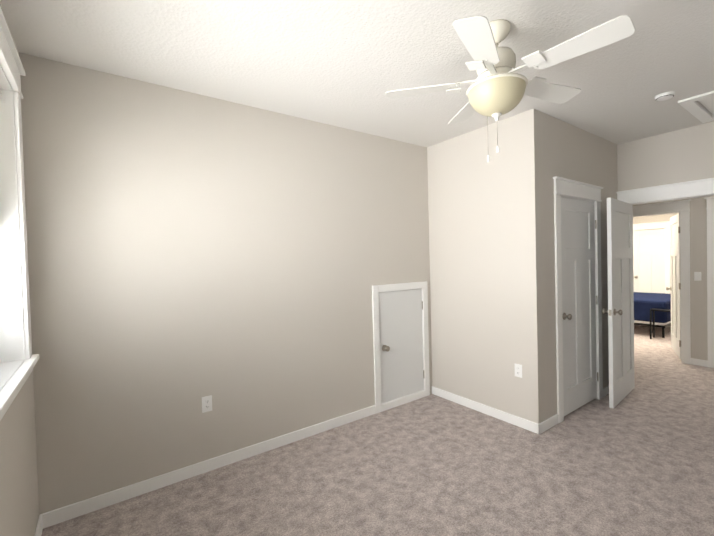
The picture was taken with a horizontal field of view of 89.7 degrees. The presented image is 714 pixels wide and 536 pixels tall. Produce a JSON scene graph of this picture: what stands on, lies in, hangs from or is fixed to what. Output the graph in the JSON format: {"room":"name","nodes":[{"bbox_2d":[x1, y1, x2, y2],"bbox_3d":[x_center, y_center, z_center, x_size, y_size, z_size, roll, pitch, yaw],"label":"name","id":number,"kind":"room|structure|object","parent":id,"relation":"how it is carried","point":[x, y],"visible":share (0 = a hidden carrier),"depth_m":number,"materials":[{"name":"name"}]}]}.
{"room":"bedroom","nodes":[
{"label":"bedroom","id":0,"kind":"room"},
{"bbox_2d":[0,4,38,535],"bbox_3d":[-0.670,0.153,0.242,0.160,2.740,4.607,-2,1,-36],"label":"wall","id":1,"kind":"structure","parent":0,"point":[19,505],"depth_m":1.67,"materials":[{"name":"grey paint"}]},
{"bbox_2d":[0,7,31,362],"bbox_3d":[-1.280,-0.287,1.140,0.152,1.546,1.936,-2,1,-36],"label":"window","id":2,"kind":"structure","parent":1,"relation":"in","point":[15,332],"depth_m":1.84,"materials":[{"name":"white paint"}]},
{"bbox_2d":[0,89,4,102],"bbox_3d":[-1.307,-0.550,1.121,0.060,0.704,1.709,-2,1,-36],"label":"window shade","id":3,"kind":"object","parent":2,"relation":"attached to","point":[2,95],"visible":1,"depth_m":1.82,"materials":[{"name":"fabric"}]},
{"bbox_2d":[0,354,38,420],"bbox_3d":[-1.257,0.520,1.158,0.157,0.083,1.940,-2,1,-36],"label":"window sill","id":4,"kind":"structure","parent":1,"relation":"attached to","point":[10,389],"depth_m":1.58,"materials":[{"name":"white paint"}]},
{"bbox_2d":[34,513,45,535],"bbox_3d":[-0.573,1.477,0.332,0.014,0.085,4.337,-2,1,-36],"label":"baseboard","id":5,"kind":"structure","parent":1,"relation":"attached to","point":[41,524],"depth_m":2.04,"materials":[{"name":"white paint"}]},
{"bbox_2d":[18,52,431,514],"bbox_3d":[0.158,0.062,3.601,5.110,2.740,0.120,-2,1,-36],"label":"wall","id":6,"kind":"structure","parent":0,"point":[187,251],"depth_m":2.56,"materials":[{"name":"grey paint"}]},
{"bbox_2d":[202,395,211,412],"bbox_3d":[-1.094,0.993,2.623,0.070,0.115,0.007,-2,1,-36],"label":"outlet","id":7,"kind":"object","parent":6,"relation":"attached to","point":[206,403],"visible":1,"depth_m":2.62,"materials":[{"name":"white plastic"}]},
{"bbox_2d":[46,405,375,527],"bbox_3d":[-0.817,1.432,2.817,2.463,0.085,0.017,-2,1,-36],"label":"baseboard","id":8,"kind":"structure","parent":6,"relation":"attached to","point":[68,512],"depth_m":2.55,"materials":[{"name":"white paint"}]},
{"bbox_2d":[372,281,429,413],"bbox_3d":[0.442,0.790,3.796,0.764,1.262,0.137,-2,1,-36],"label":"door frame","id":9,"kind":"structure","parent":6,"relation":"attached to","point":[376,290],"depth_m":3.69,"materials":[{"name":"white paint"}]},
{"bbox_2d":[379,289,424,403],"bbox_3d":[0.466,0.791,3.771,0.624,1.112,0.160,-2,1,-36],"label":"access door","id":10,"kind":"structure","parent":6,"relation":"in","point":[401,343],"depth_m":3.74,"materials":[{"name":"white paint"}]},
{"bbox_2d":[0,0,713,146],"bbox_3d":[3.088,-1.458,4.195,10.980,0.120,6.640,-2,1,-36],"label":"ceiling","id":11,"kind":"structure","parent":0,"point":[347,64],"depth_m":2.13,"materials":[{"name":"white paint"}]},
{"bbox_2d":[386,15,634,161],"bbox_3d":[0.783,-0.940,1.925,1.159,0.700,1.135,-2,1,-36],"label":"fan light","id":12,"kind":"object","parent":11,"relation":"hanging from","point":[498,88],"visible":1,"depth_m":1.82,"materials":[{"name":"beige plastic"}]},
{"bbox_2d":[655,91,674,100],"bbox_3d":[2.403,-1.335,2.804,0.122,0.032,0.122,-2,1,-36],"label":"smoke detector","id":13,"kind":"object","parent":11,"relation":"attached to","point":[665,96],"visible":1,"depth_m":2.78,"materials":[{"name":"white plastic"}]},
{"bbox_2d":[678,91,713,122],"bbox_3d":[3.148,-1.383,2.865,0.810,0.058,0.720,-2,1,-36],"label":"attic hatch","id":14,"kind":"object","parent":11,"relation":"attached to","point":[696,109],"depth_m":3.02,"materials":[{"name":"white paint"}]},
{"bbox_2d":[41,325,713,535],"bbox_3d":[3.163,1.390,4.254,10.980,0.100,6.640,-2,1,-36],"label":"floor","id":15,"kind":"structure","parent":0,"point":[638,460],"depth_m":2.46,"materials":[{"name":"carpet"}]},
{"bbox_2d":[634,292,670,337],"bbox_3d":[5.458,0.831,7.576,1.590,0.760,2.045,-2,1,-36],"label":"bed","id":16,"kind":"object","parent":15,"relation":"on","point":[644,303],"visible":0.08,"depth_m":6.52,"materials":[{"name":"blue fabric"}]},
{"bbox_2d":[650,308,670,338],"bbox_3d":[5.348,0.982,6.170,0.192,0.522,0.462,-2,1,-36],"label":"side table","id":17,"kind":"object","parent":15,"relation":"on","point":[656,309],"visible":0.5,"depth_m":6.29,"materials":[{"name":"black metal"}]},
{"bbox_2d":[427,114,524,418],"bbox_3d":[1.174,0.036,3.595,0.120,2.740,1.077,-2,1,-36],"label":"wall","id":18,"kind":"structure","parent":0,"point":[475,254],"depth_m":3.48,"materials":[{"name":"grey paint"}]},
{"bbox_2d":[432,386,545,433],"bbox_3d":[1.194,1.365,3.528,0.014,0.085,1.211,-2,1,-36],"label":"baseboard","id":19,"kind":"structure","parent":18,"relation":"attached to","point":[526,424],"depth_m":3.40,"materials":[{"name":"white paint"}]},
{"bbox_2d":[514,363,521,377],"bbox_3d":[1.429,0.909,3.181,0.007,0.115,0.070,-2,1,-36],"label":"outlet","id":20,"kind":"object","parent":18,"relation":"attached to","point":[518,370],"visible":1,"depth_m":3.18,"materials":[{"name":"white plastic"}]},
{"bbox_2d":[520,109,617,423],"bbox_3d":[2.202,0.008,3.597,1.793,2.740,0.120,-2,1,-36],"label":"wall","id":21,"kind":"structure","parent":0,"point":[551,147],"depth_m":3.13,"materials":[{"name":"grey paint"}]},
{"bbox_2d":[542,414,558,429],"bbox_3d":[1.685,1.360,3.145,0.308,0.085,0.014,-2,1,-36],"label":"baseboard","id":22,"kind":"structure","parent":21,"relation":"attached to","point":[552,421],"depth_m":3.14,"materials":[{"name":"white paint"}]},
{"bbox_2d":[553,176,602,422],"bbox_3d":[2.141,0.279,3.529,0.990,2.206,0.161,-2,1,-36],"label":"door frame","id":23,"kind":"structure","parent":21,"relation":"attached to","point":[568,188],"depth_m":3.31,"materials":[{"name":"white paint"}]},
{"bbox_2d":[561,197,598,415],"bbox_3d":[2.158,0.348,3.517,0.772,2.030,0.165,-2,1,-36],"label":"closet door","id":24,"kind":"structure","parent":21,"relation":"in","point":[579,298],"depth_m":3.50,"materials":[{"name":"white paint"}]},
{"bbox_2d":[603,385,608,396],"bbox_3d":[2.794,1.314,3.942,0.518,0.085,0.014,-2,1,-36],"label":"baseboard","id":25,"kind":"structure","parent":21,"relation":"attached to","point":[606,389],"depth_m":3.84,"materials":[{"name":"white paint"}]},
{"bbox_2d":[633,213,678,286],"bbox_3d":[7.531,-0.210,7.394,0.120,2.740,6.400,-2,1,-36],"label":"wall","id":26,"kind":"structure","parent":0,"point":[652,218],"depth_m":8.24,"materials":[{"name":"grey paint"}]},
{"bbox_2d":[633,229,664,292],"bbox_3d":[6.797,0.126,8.369,0.165,2.030,0.601,-2,1,-36],"label":"closet door","id":27,"kind":"structure","parent":26,"relation":"in","point":[648,261],"depth_m":8.34,"materials":[{"name":"white paint"}]},
{"bbox_2d":[633,221,670,293],"bbox_3d":[6.810,0.056,8.378,0.161,2.206,0.830,-2,1,-36],"label":"door frame","id":28,"kind":"structure","parent":26,"relation":"attached to","point":[665,225],"depth_m":8.07,"materials":[{"name":"white paint"}]},
{"bbox_2d":[617,122,713,190],"bbox_3d":[2.996,-0.024,4.131,0.120,2.740,6.640,-2,1,-36],"label":"wall","id":29,"kind":"structure","parent":0,"point":[681,155],"depth_m":3.69,"materials":[{"name":"grey paint"}]},
{"bbox_2d":[602,198,634,407],"bbox_3d":[2.758,0.329,3.696,0.806,2.030,0.164,-2,1,-36],"label":"room door","id":30,"kind":"structure","parent":29,"relation":"in","point":[620,311],"depth_m":3.65,"materials":[{"name":"white paint"}]},
{"bbox_2d":[616,178,713,204],"bbox_3d":[3.315,0.244,3.703,0.200,2.206,1.039,-2,1,-36],"label":"door frame","id":31,"kind":"structure","parent":29,"relation":"attached to","point":[683,190],"depth_m":3.68,"materials":[{"name":"white paint"}]},
{"bbox_2d":[633,196,713,359],"bbox_3d":[4.327,-0.078,5.088,0.120,2.740,6.400,-2,1,-36],"label":"wall","id":32,"kind":"structure","parent":0,"point":[698,263],"depth_m":4.74,"materials":[{"name":"grey paint"}]},
{"bbox_2d":[666,213,680,358],"bbox_3d":[4.696,0.244,5.313,0.771,2.030,0.346,-2,1,-36],"label":"bedroom door","id":33,"kind":"structure","parent":32,"relation":"in","point":[675,265],"depth_m":5.27,"materials":[{"name":"white paint"}]},
{"bbox_2d":[633,197,713,367],"bbox_3d":[4.562,0.189,4.776,0.200,2.206,2.188,-2,1,-36],"label":"door frame","id":34,"kind":"structure","parent":32,"relation":"attached to","point":[682,207],"depth_m":4.82,"materials":[{"name":"white paint"}]},
{"bbox_2d":[694,272,700,280],"bbox_3d":[4.502,0.109,4.744,0.010,0.115,0.070,-2,1,-36],"label":"light switch","id":35,"kind":"object","parent":32,"relation":"attached to","point":[697,276],"visible":1,"depth_m":4.74,"materials":[{"name":"white plastic"}]},
{"bbox_2d":[692,358,707,365],"bbox_3d":[5.440,1.248,3.732,0.014,0.085,2.895,-2,1,-36],"label":"baseboard","id":36,"kind":"structure","parent":32,"relation":"attached to","point":[698,362],"depth_m":4.74,"materials":[{"name":"white paint"}]}
]}

